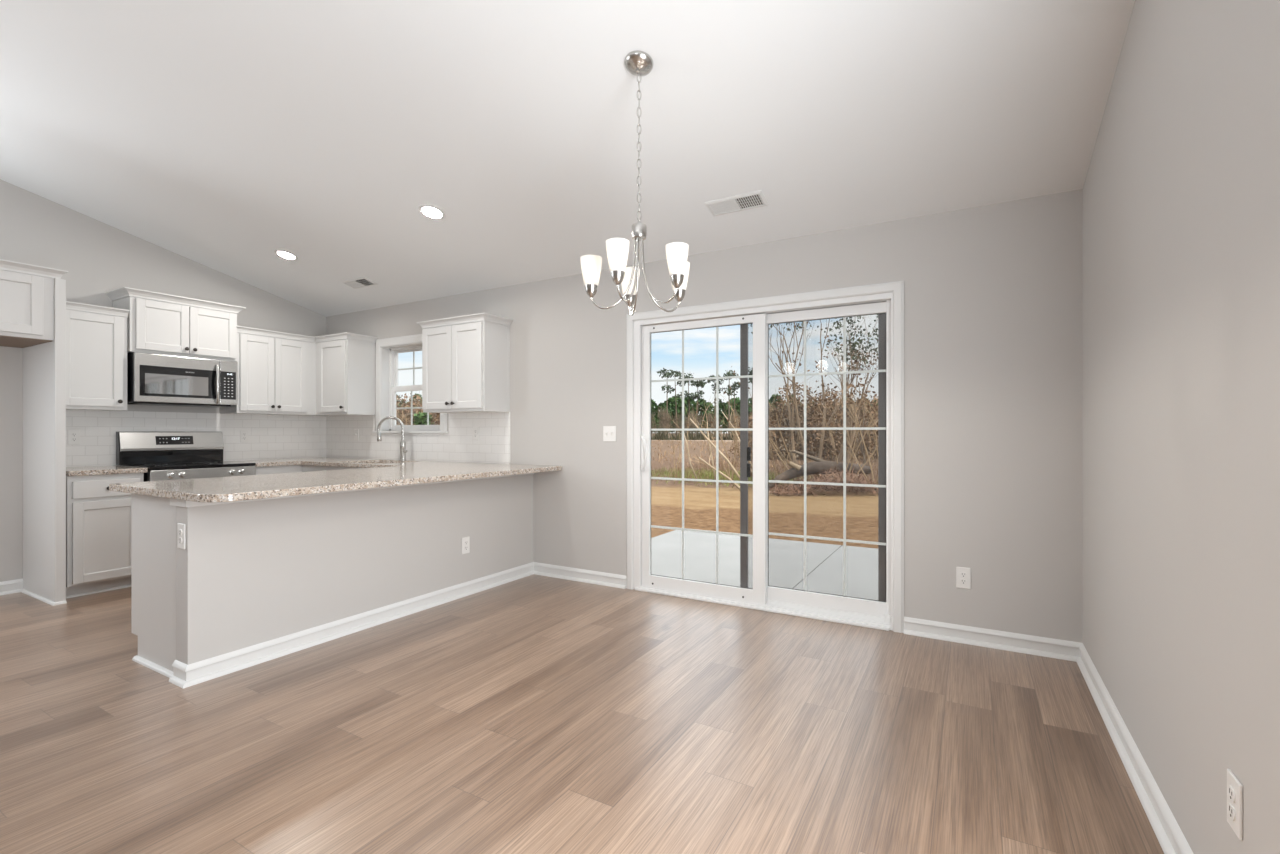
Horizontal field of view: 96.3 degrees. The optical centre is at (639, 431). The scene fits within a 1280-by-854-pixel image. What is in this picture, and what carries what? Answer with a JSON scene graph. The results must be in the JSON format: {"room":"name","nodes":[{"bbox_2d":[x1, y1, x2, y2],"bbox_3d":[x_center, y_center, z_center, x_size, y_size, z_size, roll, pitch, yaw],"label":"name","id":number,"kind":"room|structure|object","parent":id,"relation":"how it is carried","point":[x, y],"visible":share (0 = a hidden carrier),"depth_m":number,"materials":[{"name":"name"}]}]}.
{"room":"dining area","nodes":[
{"label":"dining area","id":0,"kind":"room"},
{"bbox_2d":[0,179,325,581],"bbox_3d":[-5.535,-0.510,2.913,0.150,3.420,8.000,0,0,30],"label":"wall","id":1,"kind":"structure","parent":0,"point":[98,257],"depth_m":4.58,"materials":[{"name":"grey paint"}]},
{"bbox_2d":[0,578,23,595],"bbox_3d":[-4.865,1.153,3.894,0.029,0.095,0.970,0,0,30],"label":"baseboard","id":2,"kind":"structure","parent":1,"relation":"attached to","point":[12,586],"depth_m":4.25,"materials":[{"name":"white paint"}]},
{"bbox_2d":[0,259,67,347],"bbox_3d":[-4.577,-0.875,3.720,0.702,0.498,1.082,0,0,30],"label":"upper cabinet","id":3,"kind":"object","parent":1,"relation":"attached to","point":[26,290],"visible":1,"depth_m":3.86,"materials":[{"name":"white paint"}]},
{"bbox_2d":[66,301,128,410],"bbox_3d":[-4.342,-0.570,4.460,0.369,0.800,0.467,0,0,30],"label":"upper cabinet","id":4,"kind":"object","parent":1,"relation":"attached to","point":[96,336],"visible":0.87,"depth_m":4.42,"materials":[{"name":"white paint"}]},
{"bbox_2d":[105,287,245,361],"bbox_3d":[-4.018,-0.893,4.999,0.391,0.500,0.875,0,0,30],"label":"upper cabinet","id":5,"kind":"object","parent":1,"relation":"attached to","point":[157,323],"visible":0.96,"depth_m":4.85,"materials":[{"name":"white paint"}]},
{"bbox_2d":[127,352,237,406],"bbox_3d":[-3.990,-0.431,4.980,0.437,0.412,0.748,0,0,30],"label":"microwave oven","id":6,"kind":"object","parent":5,"relation":"attached to","point":[152,379],"visible":1,"depth_m":4.85,"materials":[{"name":"silver metal"}]},
{"bbox_2d":[66,410,325,466],"bbox_3d":[-4.032,0.055,5.356,0.009,0.454,2.265,0,0,30],"label":"tile backsplash","id":7,"kind":"structure","parent":1,"relation":"attached to","point":[269,436],"depth_m":5.41,"materials":[{"name":"tile"}]},
{"bbox_2d":[68,430,79,444],"bbox_3d":[-4.489,0.045,4.545,0.010,0.120,0.072,0,0,30],"label":"wall outlet","id":8,"kind":"object","parent":7,"relation":"attached to","point":[73,435],"visible":1,"depth_m":4.54,"materials":[{"name":"white plastic"}]},
{"bbox_2d":[240,430,247,441],"bbox_3d":[-3.874,0.047,5.610,0.010,0.120,0.072,0,0,30],"label":"wall outlet","id":9,"kind":"object","parent":7,"relation":"attached to","point":[243,433],"visible":1,"depth_m":5.61,"materials":[{"name":"white plastic"}]},
{"bbox_2d":[220,326,334,415],"bbox_3d":[-3.579,-0.570,5.779,0.369,0.800,1.070,0,0,30],"label":"upper cabinet","id":10,"kind":"object","parent":1,"relation":"attached to","point":[277,370],"visible":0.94,"depth_m":5.55,"materials":[{"name":"white paint"}]},
{"bbox_2d":[176,474,532,664],"bbox_3d":[-1.576,0.759,3.816,0.122,0.882,2.474,0,0,30],"label":"wall","id":11,"kind":"structure","parent":0,"point":[250,573],"depth_m":3.31,"materials":[{"name":"grey paint"}]},
{"bbox_2d":[177,523,184,548],"bbox_3d":[-2.192,0.500,2.738,0.072,0.120,0.010,0,0,30],"label":"wall outlet","id":12,"kind":"object","parent":11,"relation":"attached to","point":[180,527],"visible":1,"depth_m":2.73,"materials":[{"name":"white plastic"}]},
{"bbox_2d":[169,562,533,688],"bbox_3d":[-1.571,1.153,3.796,0.151,0.095,2.503,0,0,30],"label":"baseboard","id":13,"kind":"structure","parent":11,"relation":"attached to","point":[184,675],"depth_m":3.28,"materials":[{"name":"white paint"}]},
{"bbox_2d":[170,473,533,506],"bbox_3d":[-1.589,0.339,3.817,0.169,0.039,2.486,0,0,30],"label":"trim","id":14,"kind":"structure","parent":11,"relation":"attached to","point":[174,502],"depth_m":3.01,"materials":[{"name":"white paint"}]},
{"bbox_2d":[462,537,469,553],"bbox_3d":[-1.276,0.835,4.203,0.010,0.120,0.072,0,0,30],"label":"wall outlet","id":15,"kind":"object","parent":11,"relation":"attached to","point":[466,540],"visible":1,"depth_m":4.20,"materials":[{"name":"white plastic"}]},
{"bbox_2d":[0,0,1134,316],"bbox_3d":[-2.579,-1.801,1.204,6.979,1.138,8.300,0,0,30],"label":"ceiling","id":16,"kind":"structure","parent":0,"point":[222,136],"depth_m":2.97,"materials":[{"name":"white paint"}]},
{"bbox_2d":[274,250,297,260],"bbox_3d":[-3.027,-1.508,4.905,0.175,0.046,0.172,0,0,35],"label":"recessed light","id":17,"kind":"object","parent":16,"relation":"in","point":[287,255],"visible":1,"depth_m":4.90,"materials":[{"name":"white paint"}]},
{"bbox_2d":[341,277,377,288],"bbox_3d":[-2.599,-1.374,5.306,0.340,0.041,0.147,0,0,30],"label":"ceiling vent","id":18,"kind":"object","parent":16,"relation":"in","point":[360,282],"visible":1,"depth_m":5.29,"materials":[{"name":"metal"}]},
{"bbox_2d":[419,204,444,219],"bbox_3d":[-1.437,-1.514,3.959,0.175,0.046,0.172,0,0,35],"label":"recessed light","id":19,"kind":"object","parent":16,"relation":"in","point":[430,211],"visible":1,"depth_m":3.96,"materials":[{"name":"white paint"}]},
{"bbox_2d":[580,50,689,315],"bbox_3d":[-0.005,-1.099,2.530,0.505,1.103,0.498,0,0,30],"label":"chandelier","id":20,"kind":"object","parent":16,"relation":"hanging from","point":[638,63],"visible":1,"depth_m":2.52,"materials":[{"name":"glass"}]},
{"bbox_2d":[705,190,768,215],"bbox_3d":[0.583,-1.375,3.464,0.355,0.041,0.147,0,0,30],"label":"ceiling vent","id":21,"kind":"object","parent":16,"relation":"in","point":[756,199],"visible":1,"depth_m":3.45,"materials":[{"name":"metal"}]},
{"bbox_2d":[0,574,1163,853],"bbox_3d":[-2.579,1.260,1.204,6.979,0.120,8.300,0,0,30],"label":"floor","id":22,"kind":"structure","parent":0,"point":[532,714],"depth_m":2.19,"materials":[{"name":"brown wood"}]},
{"bbox_2d":[21,278,66,605],"bbox_3d":[-4.328,0.069,4.151,0.702,2.262,0.070,0,0,30],"label":"end panel","id":23,"kind":"object","parent":22,"relation":"on","point":[44,365],"visible":0.88,"depth_m":4.06,"materials":[{"name":"white paint"}]},
{"bbox_2d":[66,473,143,598],"bbox_3d":[-4.205,0.759,4.403,0.660,0.882,0.435,0,0,30],"label":"base cabinet","id":24,"kind":"object","parent":22,"relation":"on","point":[98,518],"visible":0.61,"depth_m":4.21,"materials":[{"name":"white paint"}]},
{"bbox_2d":[66,465,147,475],"bbox_3d":[-4.207,0.300,4.412,0.630,0.036,0.450,0,0,30],"label":"countertop","id":25,"kind":"structure","parent":24,"relation":"on","point":[90,470],"depth_m":4.30,"materials":[{"name":"stone"}]},
{"bbox_2d":[131,493,175,677],"bbox_3d":[-2.027,0.759,3.702,0.544,0.882,1.842,0,0,30],"label":"base cabinet","id":26,"kind":"object","parent":22,"relation":"on","point":[153,519],"visible":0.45,"depth_m":2.92,"materials":[{"name":"white paint"}]},
{"bbox_2d":[116,432,255,481],"bbox_3d":[-3.868,0.585,4.923,0.701,1.170,0.762,0,0,30],"label":"electric range","id":27,"kind":"object","parent":22,"relation":"on","point":[151,450],"visible":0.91,"depth_m":4.92,"materials":[{"name":"silver metal"}]},
{"bbox_2d":[120,461,255,469],"bbox_3d":[-3.860,0.289,4.918,0.570,0.021,0.762,0,0,30],"label":"cooktop","id":28,"kind":"object","parent":27,"relation":"in","point":[151,465],"depth_m":4.85,"materials":[{"name":"black glass"}]},
{"bbox_2d":[256,465,301,474],"bbox_3d":[-3.594,0.759,5.461,0.660,0.882,0.428,0,0,30],"label":"base cabinet","id":29,"kind":"object","parent":22,"relation":"on","point":[289,468],"visible":0.02,"depth_m":5.32,"materials":[{"name":"white paint"}]},
{"bbox_2d":[302,463,381,471],"bbox_3d":[-2.393,0.759,5.335,1.645,0.882,0.660,0,0,30],"label":"base cabinet","id":30,"kind":"object","parent":22,"relation":"on","point":[305,468],"visible":0.02,"depth_m":5.36,"materials":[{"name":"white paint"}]},
{"bbox_2d":[109,457,561,501],"bbox_3d":[-2.679,0.300,4.429,3.260,0.036,2.514,0,0,30],"label":"countertop","id":31,"kind":"structure","parent":30,"relation":"on","point":[389,473],"depth_m":3.46,"materials":[{"name":"stone"}]},
{"bbox_2d":[377,416,406,460],"bbox_3d":[-2.385,0.067,5.551,0.317,0.431,0.085,0,0,8],"label":"kitchen faucet","id":32,"kind":"object","parent":31,"relation":"on","point":[403,451],"visible":1,"depth_m":5.54,"materials":[{"name":"silver metal"}]},
{"bbox_2d":[326,189,1082,642],"bbox_3d":[-0.540,-0.034,4.732,6.979,2.468,0.150,0,0,30],"label":"wall","id":33,"kind":"structure","parent":0,"point":[993,293],"depth_m":3.33,"materials":[{"name":"grey paint"}]},
{"bbox_2d":[314,332,377,415],"bbox_3d":[-3.034,-0.570,5.881,0.573,0.800,0.356,0,0,30],"label":"upper cabinet","id":34,"kind":"object","parent":33,"relation":"attached to","point":[345,362],"visible":1,"depth_m":5.76,"materials":[{"name":"white paint"}]},
{"bbox_2d":[372,334,448,432],"bbox_3d":[-2.235,-0.464,5.691,1.105,0.962,0.185,0,0,30],"label":"window","id":35,"kind":"structure","parent":33,"relation":"in","point":[387,349],"depth_m":5.86,"materials":[{"name":"white paint"}]},
{"bbox_2d":[326,412,509,463],"bbox_3d":[-2.297,0.055,5.656,2.694,0.454,0.010,0,0,30],"label":"tile backsplash","id":36,"kind":"structure","parent":33,"relation":"attached to","point":[493,444],"depth_m":5.47,"materials":[{"name":"tile"}]},
{"bbox_2d":[473,427,478,439],"bbox_3d":[-1.482,0.018,5.174,0.072,0.120,0.010,0,0,30],"label":"wall outlet","id":37,"kind":"object","parent":36,"relation":"attached to","point":[475,429],"visible":1,"depth_m":5.17,"materials":[{"name":"white plastic"}]},
{"bbox_2d":[416,313,512,412],"bbox_3d":[-1.545,-0.570,5.023,0.822,0.800,0.353,0,0,30],"label":"upper cabinet","id":38,"kind":"object","parent":33,"relation":"attached to","point":[466,358],"visible":1,"depth_m":4.87,"materials":[{"name":"white paint"}]},
{"bbox_2d":[603,426,615,441],"bbox_3d":[-0.240,0.018,4.462,0.118,0.120,0.018,0,0,30],"label":"light switch","id":39,"kind":"object","parent":33,"relation":"attached to","point":[609,432],"visible":1,"depth_m":4.46,"materials":[{"name":"white plastic"}]},
{"bbox_2d":[626,281,903,632],"bbox_3d":[0.769,0.150,3.961,1.938,2.100,0.176,0,0,30],"label":"door","id":40,"kind":"structure","parent":33,"relation":"in","point":[886,613],"depth_m":3.90,"materials":[{"name":"white paint"}]},
{"bbox_2d":[533,562,1081,661],"bbox_3d":[0.697,1.153,3.914,3.717,0.095,0.029,0,0,30],"label":"baseboard","id":41,"kind":"structure","parent":33,"relation":"attached to","point":[996,639],"depth_m":3.26,"materials":[{"name":"white paint"}]},
{"bbox_2d":[956,567,970,588],"bbox_3d":[1.842,0.834,3.264,0.072,0.120,0.010,0,0,30],"label":"wall outlet","id":42,"kind":"object","parent":33,"relation":"attached to","point":[963,575],"visible":1,"depth_m":3.26,"materials":[{"name":"white plastic"}]},
{"bbox_2d":[1083,0,1279,853],"bbox_3d":[0.377,-0.510,-0.504,0.150,3.420,8.000,0,0,30],"label":"wall","id":43,"kind":"structure","parent":0,"point":[1181,188],"depth_m":1.53,"materials":[{"name":"grey paint"}]},
{"bbox_2d":[1077,643,1193,853],"bbox_3d":[0.300,1.153,-0.459,0.029,0.095,8.000,0,0,30],"label":"baseboard","id":44,"kind":"structure","parent":43,"relation":"attached to","point":[1171,839],"depth_m":1.96,"materials":[{"name":"white paint"}]},
{"bbox_2d":[1227,769,1242,840],"bbox_3d":[1.304,0.817,1.259,0.010,0.120,0.072,0,0,30],"label":"wall outlet","id":45,"kind":"object","parent":43,"relation":"attached to","point":[1234,787],"visible":1,"depth_m":1.25,"materials":[{"name":"white plastic"}]},
{"bbox_2d":[1228,785,1235,802],"bbox_3d":[1.301,0.797,1.260,0.004,0.027,0.034,0,0,30],"label":"receptacle","id":46,"kind":"object","parent":45,"relation":"attached to","point":[1231,788],"depth_m":1.26,"materials":[{"name":"white"}]},
{"bbox_2d":[1228,803,1235,820],"bbox_3d":[1.301,0.837,1.260,0.004,0.027,0.034,0,0,30],"label":"receptacle","id":47,"kind":"object","parent":45,"relation":"attached to","point":[1231,806],"depth_m":1.26,"materials":[{"name":"white"}]},
{"label":"outside","id":48,"kind":"structure","parent":0,"visible":0},
{"bbox_2d":[651,433,877,548],"bbox_3d":[20.405,1.400,235.172,640.000,0.001,419.850,0,0,30],"label":"ground","id":49,"kind":"structure","parent":48,"point":[824,513],"depth_m":10.56,"materials":[{"name":"soil"}]},
{"bbox_2d":[396,391,421,417],"bbox_3d":[-10.146,-0.284,25.138,2.694,3.394,2.937,0,0,44],"label":"shrub","id":50,"kind":"object","parent":49,"relation":"on","point":[397,396],"visible":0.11,"depth_m":24.95,"materials":[{"name":"brown plant"}]},
{"bbox_2d":[396,411,437,424],"bbox_3d":[-6.555,0.298,17.129,1.512,2.242,1.483,0,0,-22],"label":"shrub","id":51,"kind":"object","parent":49,"relation":"on","point":[421,418],"visible":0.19,"depth_m":16.85,"materials":[{"name":"green plant"}]},
{"bbox_2d":[396,396,439,424],"bbox_3d":[-8.549,-0.053,22.314,2.326,2.930,2.536,0,0,21],"label":"shrub","id":52,"kind":"object","parent":49,"relation":"on","point":[416,404],"visible":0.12,"depth_m":21.99,"materials":[{"name":"brown plant"}]},
{"bbox_2d":[402,394,439,424],"bbox_3d":[-8.070,-0.038,22.188,2.943,2.911,3.030,0,0,-23],"label":"shrub","id":53,"kind":"object","parent":49,"relation":"on","point":[420,404],"visible":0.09,"depth_m":21.89,"materials":[{"name":"brown plant"}]},
{"bbox_2d":[654,406,669,436],"bbox_3d":[3.903,-1.831,102.096,3.119,6.476,2.754,0,0,-5],"label":"bare tree","id":54,"kind":"object","parent":49,"relation":"on","point":[664,419],"visible":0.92,"depth_m":101.85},
{"bbox_2d":[652,403,672,432],"bbox_3d":[4.437,-2.242,114.199,4.555,7.284,4.459,0,0,-31],"label":"pine tree","id":55,"kind":"object","parent":49,"relation":"on","point":[663,405],"visible":0.44,"depth_m":113.48,"materials":[{"name":"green plant"}]},
{"bbox_2d":[657,367,674,431],"bbox_3d":[5.248,-5.501,111.940,3.262,13.802,3.484,0,0,30],"label":"pine","id":56,"kind":"object","parent":49,"relation":"on","point":[664,371],"visible":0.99,"depth_m":111.66,"materials":[{"name":"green plant"}]},
{"bbox_2d":[662,397,680,434],"bbox_3d":[6.840,-3.075,122.339,5.140,8.951,5.129,0,0,-36],"label":"pine tree","id":57,"kind":"object","parent":49,"relation":"on","point":[670,398],"visible":0.09,"depth_m":122.02,"materials":[{"name":"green plant"}]},
{"bbox_2d":[668,396,685,431],"bbox_3d":[7.343,-3.060,117.951,4.776,8.919,4.905,0,0,38],"label":"pine tree","id":58,"kind":"object","parent":49,"relation":"on","point":[678,400],"visible":0.4,"depth_m":117.23,"materials":[{"name":"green plant"}]},
{"bbox_2d":[672,407,681,437],"bbox_3d":[7.248,-1.611,107.143,2.410,6.037,2.678,0,0,11],"label":"bare tree","id":59,"kind":"object","parent":49,"relation":"on","point":[679,418],"visible":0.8,"depth_m":107.08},
{"bbox_2d":[664,421,690,477],"bbox_3d":[1.107,0.426,16.849,1.046,1.958,0.601,0,0,30],"label":"sapling","id":60,"kind":"object","parent":49,"relation":"on","point":[677,421],"visible":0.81,"depth_m":16.97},
{"bbox_2d":[673,371,685,436],"bbox_3d":[7.710,-5.298,112.106,3.236,13.407,2.851,0,0,30],"label":"pine","id":61,"kind":"object","parent":49,"relation":"on","point":[678,373],"visible":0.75,"depth_m":111.97,"materials":[{"name":"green plant"}]},
{"bbox_2d":[669,416,696,478],"bbox_3d":[1.404,0.329,16.242,0.603,1.964,1.502,0,0,-24],"label":"limb","id":62,"kind":"object","parent":49,"relation":"on","point":[672,416],"visible":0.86,"depth_m":15.75,"materials":[{"name":"brown wood"}]},
{"bbox_2d":[680,397,695,432],"bbox_3d":[10.366,-3.151,121.761,5.216,9.102,5.227,0,0,16],"label":"pine tree","id":63,"kind":"object","parent":49,"relation":"on","point":[686,402],"visible":0.19,"depth_m":120.71,"materials":[{"name":"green plant"}]},
{"bbox_2d":[680,373,697,432],"bbox_3d":[9.671,-5.048,112.193,2.874,12.906,4.019,0,0,30],"label":"pine","id":64,"kind":"object","parent":49,"relation":"on","point":[691,381],"visible":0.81,"depth_m":112.00,"materials":[{"name":"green plant"}]},
{"bbox_2d":[685,407,700,436],"bbox_3d":[9.180,-1.814,100.603,2.858,6.443,2.572,0,0,27],"label":"bare tree","id":65,"kind":"object","parent":49,"relation":"on","point":[690,424],"visible":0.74,"depth_m":100.34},
{"bbox_2d":[685,380,706,424],"bbox_3d":[11.227,-4.562,111.747,4.076,11.927,3.620,0,0,30],"label":"pine","id":66,"kind":"object","parent":49,"relation":"on","point":[701,383],"visible":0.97,"depth_m":111.33,"materials":[{"name":"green plant"}]},
{"bbox_2d":[693,413,703,436],"bbox_3d":[11.121,-1.317,108.762,2.624,5.447,2.316,0,0,25],"label":"bare tree","id":67,"kind":"object","parent":49,"relation":"on","point":[699,420],"visible":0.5,"depth_m":108.88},
{"bbox_2d":[690,398,712,434],"bbox_3d":[12.457,-2.815,118.088,5.272,8.431,5.160,0,0,10],"label":"pine tree","id":68,"kind":"object","parent":49,"relation":"on","point":[701,402],"visible":0.51,"depth_m":117.44,"materials":[{"name":"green plant"}]},
{"bbox_2d":[693,397,715,482],"bbox_3d":[1.844,0.184,15.377,0.684,2.343,1.588,0,0,30],"label":"limb","id":69,"kind":"object","parent":49,"relation":"on","point":[710,452],"visible":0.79,"depth_m":15.13,"materials":[{"name":"brown wood"}]},
{"bbox_2d":[681,398,739,479],"bbox_3d":[2.090,0.141,14.713,1.195,2.369,2.340,0,0,-45],"label":"sapling","id":70,"kind":"object","parent":49,"relation":"on","point":[694,423],"visible":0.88,"depth_m":14.49,"materials":[{"name":"brown wood"}]},
{"bbox_2d":[705,408,715,434],"bbox_3d":[12.535,-1.347,100.448,2.341,5.505,2.652,0,0,32],"label":"bare tree","id":71,"kind":"object","parent":49,"relation":"on","point":[709,417],"visible":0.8,"depth_m":100.09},
{"bbox_2d":[686,453,739,489],"bbox_3d":[1.688,0.865,13.130,0.796,0.967,1.707,0,0,-29],"label":"limb","id":72,"kind":"object","parent":49,"relation":"on","point":[703,461],"visible":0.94,"depth_m":12.98,"materials":[{"name":"brown wood"}]},
{"bbox_2d":[707,375,723,436],"bbox_3d":[14.683,-4.873,111.834,3.836,12.547,3.298,0,0,30],"label":"pine","id":73,"kind":"object","parent":49,"relation":"on","point":[710,380],"visible":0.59,"depth_m":111.91,"materials":[{"name":"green plant"}]},
{"bbox_2d":[719,402,731,432],"bbox_3d":[17.568,-2.424,120.207,4.206,7.649,4.096,0,0,34],"label":"pine tree","id":74,"kind":"object","parent":49,"relation":"on","point":[721,404],"visible":0.51,"depth_m":119.69,"materials":[{"name":"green plant"}]},
{"bbox_2d":[722,370,738,436],"bbox_3d":[17.681,-5.302,112.132,3.395,13.405,3.514,0,0,30],"label":"pine","id":75,"kind":"object","parent":49,"relation":"on","point":[727,373],"visible":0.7,"depth_m":111.89,"materials":[{"name":"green plant"}]},
{"bbox_2d":[721,382,739,431],"bbox_3d":[18.321,-4.260,112.364,4.347,11.325,3.516,0,0,30],"label":"pine","id":76,"kind":"object","parent":49,"relation":"on","point":[734,386],"visible":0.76,"depth_m":111.94,"materials":[{"name":"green plant"}]},
{"bbox_2d":[651,467,813,490],"bbox_3d":[1.366,1.315,18.100,8.135,0.170,7.233,0,0,34],"label":"weeds","id":77,"kind":"object","parent":49,"relation":"on","point":[702,470],"visible":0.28,"depth_m":17.21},
{"bbox_2d":[725,397,739,431],"bbox_3d":[20.343,-3.006,120.663,5.050,8.812,5.060,0,0,-30],"label":"pine tree","id":78,"kind":"object","parent":49,"relation":"on","point":[737,400],"visible":0.3,"depth_m":119.98,"materials":[{"name":"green plant"}]},
{"bbox_2d":[687,386,778,479],"bbox_3d":[2.475,0.091,15.396,2.670,2.630,1.155,0,0,5],"label":"sapling","id":79,"kind":"object","parent":49,"relation":"on","point":[738,432],"visible":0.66,"depth_m":15.48,"materials":[{"name":"brown plant"}]},
{"bbox_2d":[715,393,752,468],"bbox_3d":[2.416,0.005,15.493,0.658,2.226,2.218,0,0,-13],"label":"limb","id":80,"kind":"object","parent":79,"relation":"on","point":[727,393],"visible":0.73,"depth_m":15.34,"materials":[{"name":"brown wood"}]},
{"bbox_2d":[725,413,752,453],"bbox_3d":[6.807,0.009,36.505,2.428,2.805,2.227,0,0,18],"label":"shrub","id":81,"kind":"object","parent":49,"relation":"on","point":[736,413],"visible":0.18,"depth_m":36.39,"materials":[{"name":"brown plant"}]},
{"bbox_2d":[651,431,827,439],"bbox_3d":[4.801,0.450,97.073,133.248,1.900,81.028,0,0,30],"label":"undergrowth","id":82,"kind":"object","parent":49,"relation":"on","point":[690,436],"visible":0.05,"depth_m":93.01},
{"bbox_2d":[748,367,752,431],"bbox_3d":[22.217,-5.617,111.545,3.679,14.038,3.421,0,0,30],"label":"pine","id":83,"kind":"object","parent":49,"relation":"on","point":[749,371],"visible":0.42,"depth_m":111.64,"materials":[{"name":"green plant"}]},
{"bbox_2d":[727,412,783,459],"bbox_3d":[5.684,0.027,28.077,2.809,2.779,2.892,0,0,-39],"label":"shrub","id":84,"kind":"object","parent":49,"relation":"on","point":[750,412],"visible":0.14,"depth_m":28.02,"materials":[{"name":"brown plant"}]},
{"bbox_2d":[651,530,877,599],"bbox_3d":[2.038,1.363,4.946,5.220,0.175,2.800,0,0,30],"label":"patio","id":85,"kind":"structure","parent":49,"relation":"on","point":[824,562],"depth_m":5.58,"materials":[{"name":"concrete"}]},
{"bbox_2d":[651,459,877,490],"bbox_3d":[4.791,1.210,18.598,8.898,0.380,8.736,0,0,30],"label":"undergrowth","id":86,"kind":"object","parent":49,"relation":"on","point":[726,465],"visible":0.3,"depth_m":18.26,"materials":[{"name":"brown plant"}]},
{"bbox_2d":[651,439,877,469],"bbox_3d":[-8.121,1.240,67.861,91.933,0.320,66.184,0,0,30],"label":"grass","id":87,"kind":"structure","parent":49,"relation":"on","point":[702,447],"depth_m":29.59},
{"bbox_2d":[731,351,818,480],"bbox_3d":[3.573,-0.364,15.404,2.152,3.551,3.009,0,0,7],"label":"sapling","id":88,"kind":"object","parent":49,"relation":"on","point":[776,449],"visible":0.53,"depth_m":15.24,"materials":[{"name":"brown plant"}]},
{"bbox_2d":[769,394,784,411],"bbox_3d":[28.506,-3.340,120.247,5.433,9.480,5.444,0,0,31],"label":"pine tree","id":89,"kind":"object","parent":49,"relation":"on","point":[771,400],"visible":0.16,"depth_m":119.77,"materials":[{"name":"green plant"}]},
{"bbox_2d":[738,420,820,483],"bbox_3d":[3.558,0.476,14.956,2.226,1.856,1.152,0,0,-36],"label":"sapling","id":90,"kind":"object","parent":49,"relation":"on","point":[770,450],"visible":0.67,"depth_m":14.89,"materials":[{"name":"brown plant"}]},
{"bbox_2d":[769,408,811,458],"bbox_3d":[7.484,-0.071,29.735,3.010,2.978,3.100,0,0,-13],"label":"shrub","id":91,"kind":"object","parent":49,"relation":"on","point":[781,408],"visible":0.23,"depth_m":29.22,"materials":[{"name":"brown plant"}]},
{"bbox_2d":[769,405,822,458],"bbox_3d":[7.472,-0.028,29.211,3.534,2.887,3.528,0,0,-13],"label":"shrub","id":92,"kind":"object","parent":49,"relation":"on","point":[776,407],"visible":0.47,"depth_m":28.82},
{"bbox_2d":[769,381,827,457],"bbox_3d":[8.080,-0.760,29.738,3.456,4.353,3.768,0,0,30],"label":"shrub","id":93,"kind":"object","parent":49,"relation":"on","point":[802,385],"visible":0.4,"depth_m":29.42,"materials":[{"name":"brown plant"}]},
{"bbox_2d":[784,394,834,455],"bbox_3d":[9.787,-0.542,32.645,3.975,3.932,4.093,0,0,-2],"label":"shrub","id":94,"kind":"object","parent":49,"relation":"on","point":[810,394],"visible":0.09,"depth_m":32.19,"materials":[{"name":"brown plant"}]},
{"bbox_2d":[748,314,877,479],"bbox_3d":[4.672,-2.012,15.971,4.594,6.858,3.201,0,0,-13],"label":"tree","id":95,"kind":"object","parent":49,"relation":"on","point":[857,360],"visible":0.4,"depth_m":16.16,"materials":[{"name":"brown plant"}]},
{"bbox_2d":[795,405,839,453],"bbox_3d":[10.427,-0.096,32.913,3.696,3.025,3.702,0,0,39],"label":"shrub","id":96,"kind":"object","parent":49,"relation":"on","point":[814,405],"visible":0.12,"depth_m":32.41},
{"bbox_2d":[769,450,870,489],"bbox_3d":[4.402,0.949,15.319,4.336,0.898,1.433,0,0,-38],"label":"fallen log","id":97,"kind":"object","parent":49,"relation":"on","point":[817,467],"visible":0.81,"depth_m":14.58,"materials":[{"name":"wood"}]},
{"bbox_2d":[769,464,877,496],"bbox_3d":[4.500,1.263,13.368,3.734,0.937,2.692,0,0,2],"label":"heap","id":98,"kind":"object","parent":49,"relation":"on","point":[795,490],"visible":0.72,"depth_m":13.03,"materials":[{"name":"plant"}]},
{"bbox_2d":[796,395,873,460],"bbox_3d":[9.539,-0.365,27.718,3.719,3.573,3.612,0,0,-32],"label":"shrub","id":99,"kind":"object","parent":49,"relation":"on","point":[830,402],"visible":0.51,"depth_m":27.61,"materials":[{"name":"brown plant"}]},
{"bbox_2d":[797,334,877,465],"bbox_3d":[7.245,-0.939,18.960,3.628,4.689,3.161,0,0,30],"label":"sapling","id":100,"kind":"object","parent":49,"relation":"on","point":[861,447],"visible":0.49,"depth_m":18.99,"materials":[{"name":"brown plant"}]},
{"bbox_2d":[802,383,875,458],"bbox_3d":[9.646,-0.545,28.838,3.112,3.920,3.393,0,0,-19],"label":"shrub","id":101,"kind":"object","parent":49,"relation":"on","point":[820,393],"visible":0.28,"depth_m":28.73,"materials":[{"name":"brown plant"}]},
{"bbox_2d":[807,371,877,482],"bbox_3d":[5.811,-0.122,14.855,2.959,3.061,2.321,0,0,13],"label":"sapling","id":102,"kind":"object","parent":49,"relation":"on","point":[866,392],"visible":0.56,"depth_m":15.02,"materials":[{"name":"brown plant"}]},
{"bbox_2d":[812,362,877,490],"bbox_3d":[5.482,-0.207,13.525,3.065,3.228,2.296,0,0,30],"label":"sapling","id":103,"kind":"object","parent":49,"relation":"on","point":[858,384],"visible":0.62,"depth_m":13.80,"materials":[{"name":"brown plant"}]},
{"bbox_2d":[817,408,877,457],"bbox_3d":[11.118,-0.014,30.581,3.494,2.859,3.500,0,0,40],"label":"shrub","id":104,"kind":"object","parent":49,"relation":"on","point":[857,455],"visible":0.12,"depth_m":30.05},
{"bbox_2d":[829,404,877,456],"bbox_3d":[11.402,-0.264,30.391,2.903,3.354,2.663,0,0,-11],"label":"shrub","id":105,"kind":"object","parent":49,"relation":"on","point":[846,404],"visible":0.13,"depth_m":30.35,"materials":[{"name":"brown plant"}]},
{"bbox_2d":[831,393,877,460],"bbox_3d":[11.149,-0.379,27.448,3.748,3.601,3.640,0,0,-16],"label":"shrub","id":106,"kind":"object","parent":49,"relation":"on","point":[870,432],"visible":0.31,"depth_m":27.39,"materials":[{"name":"brown plant"}]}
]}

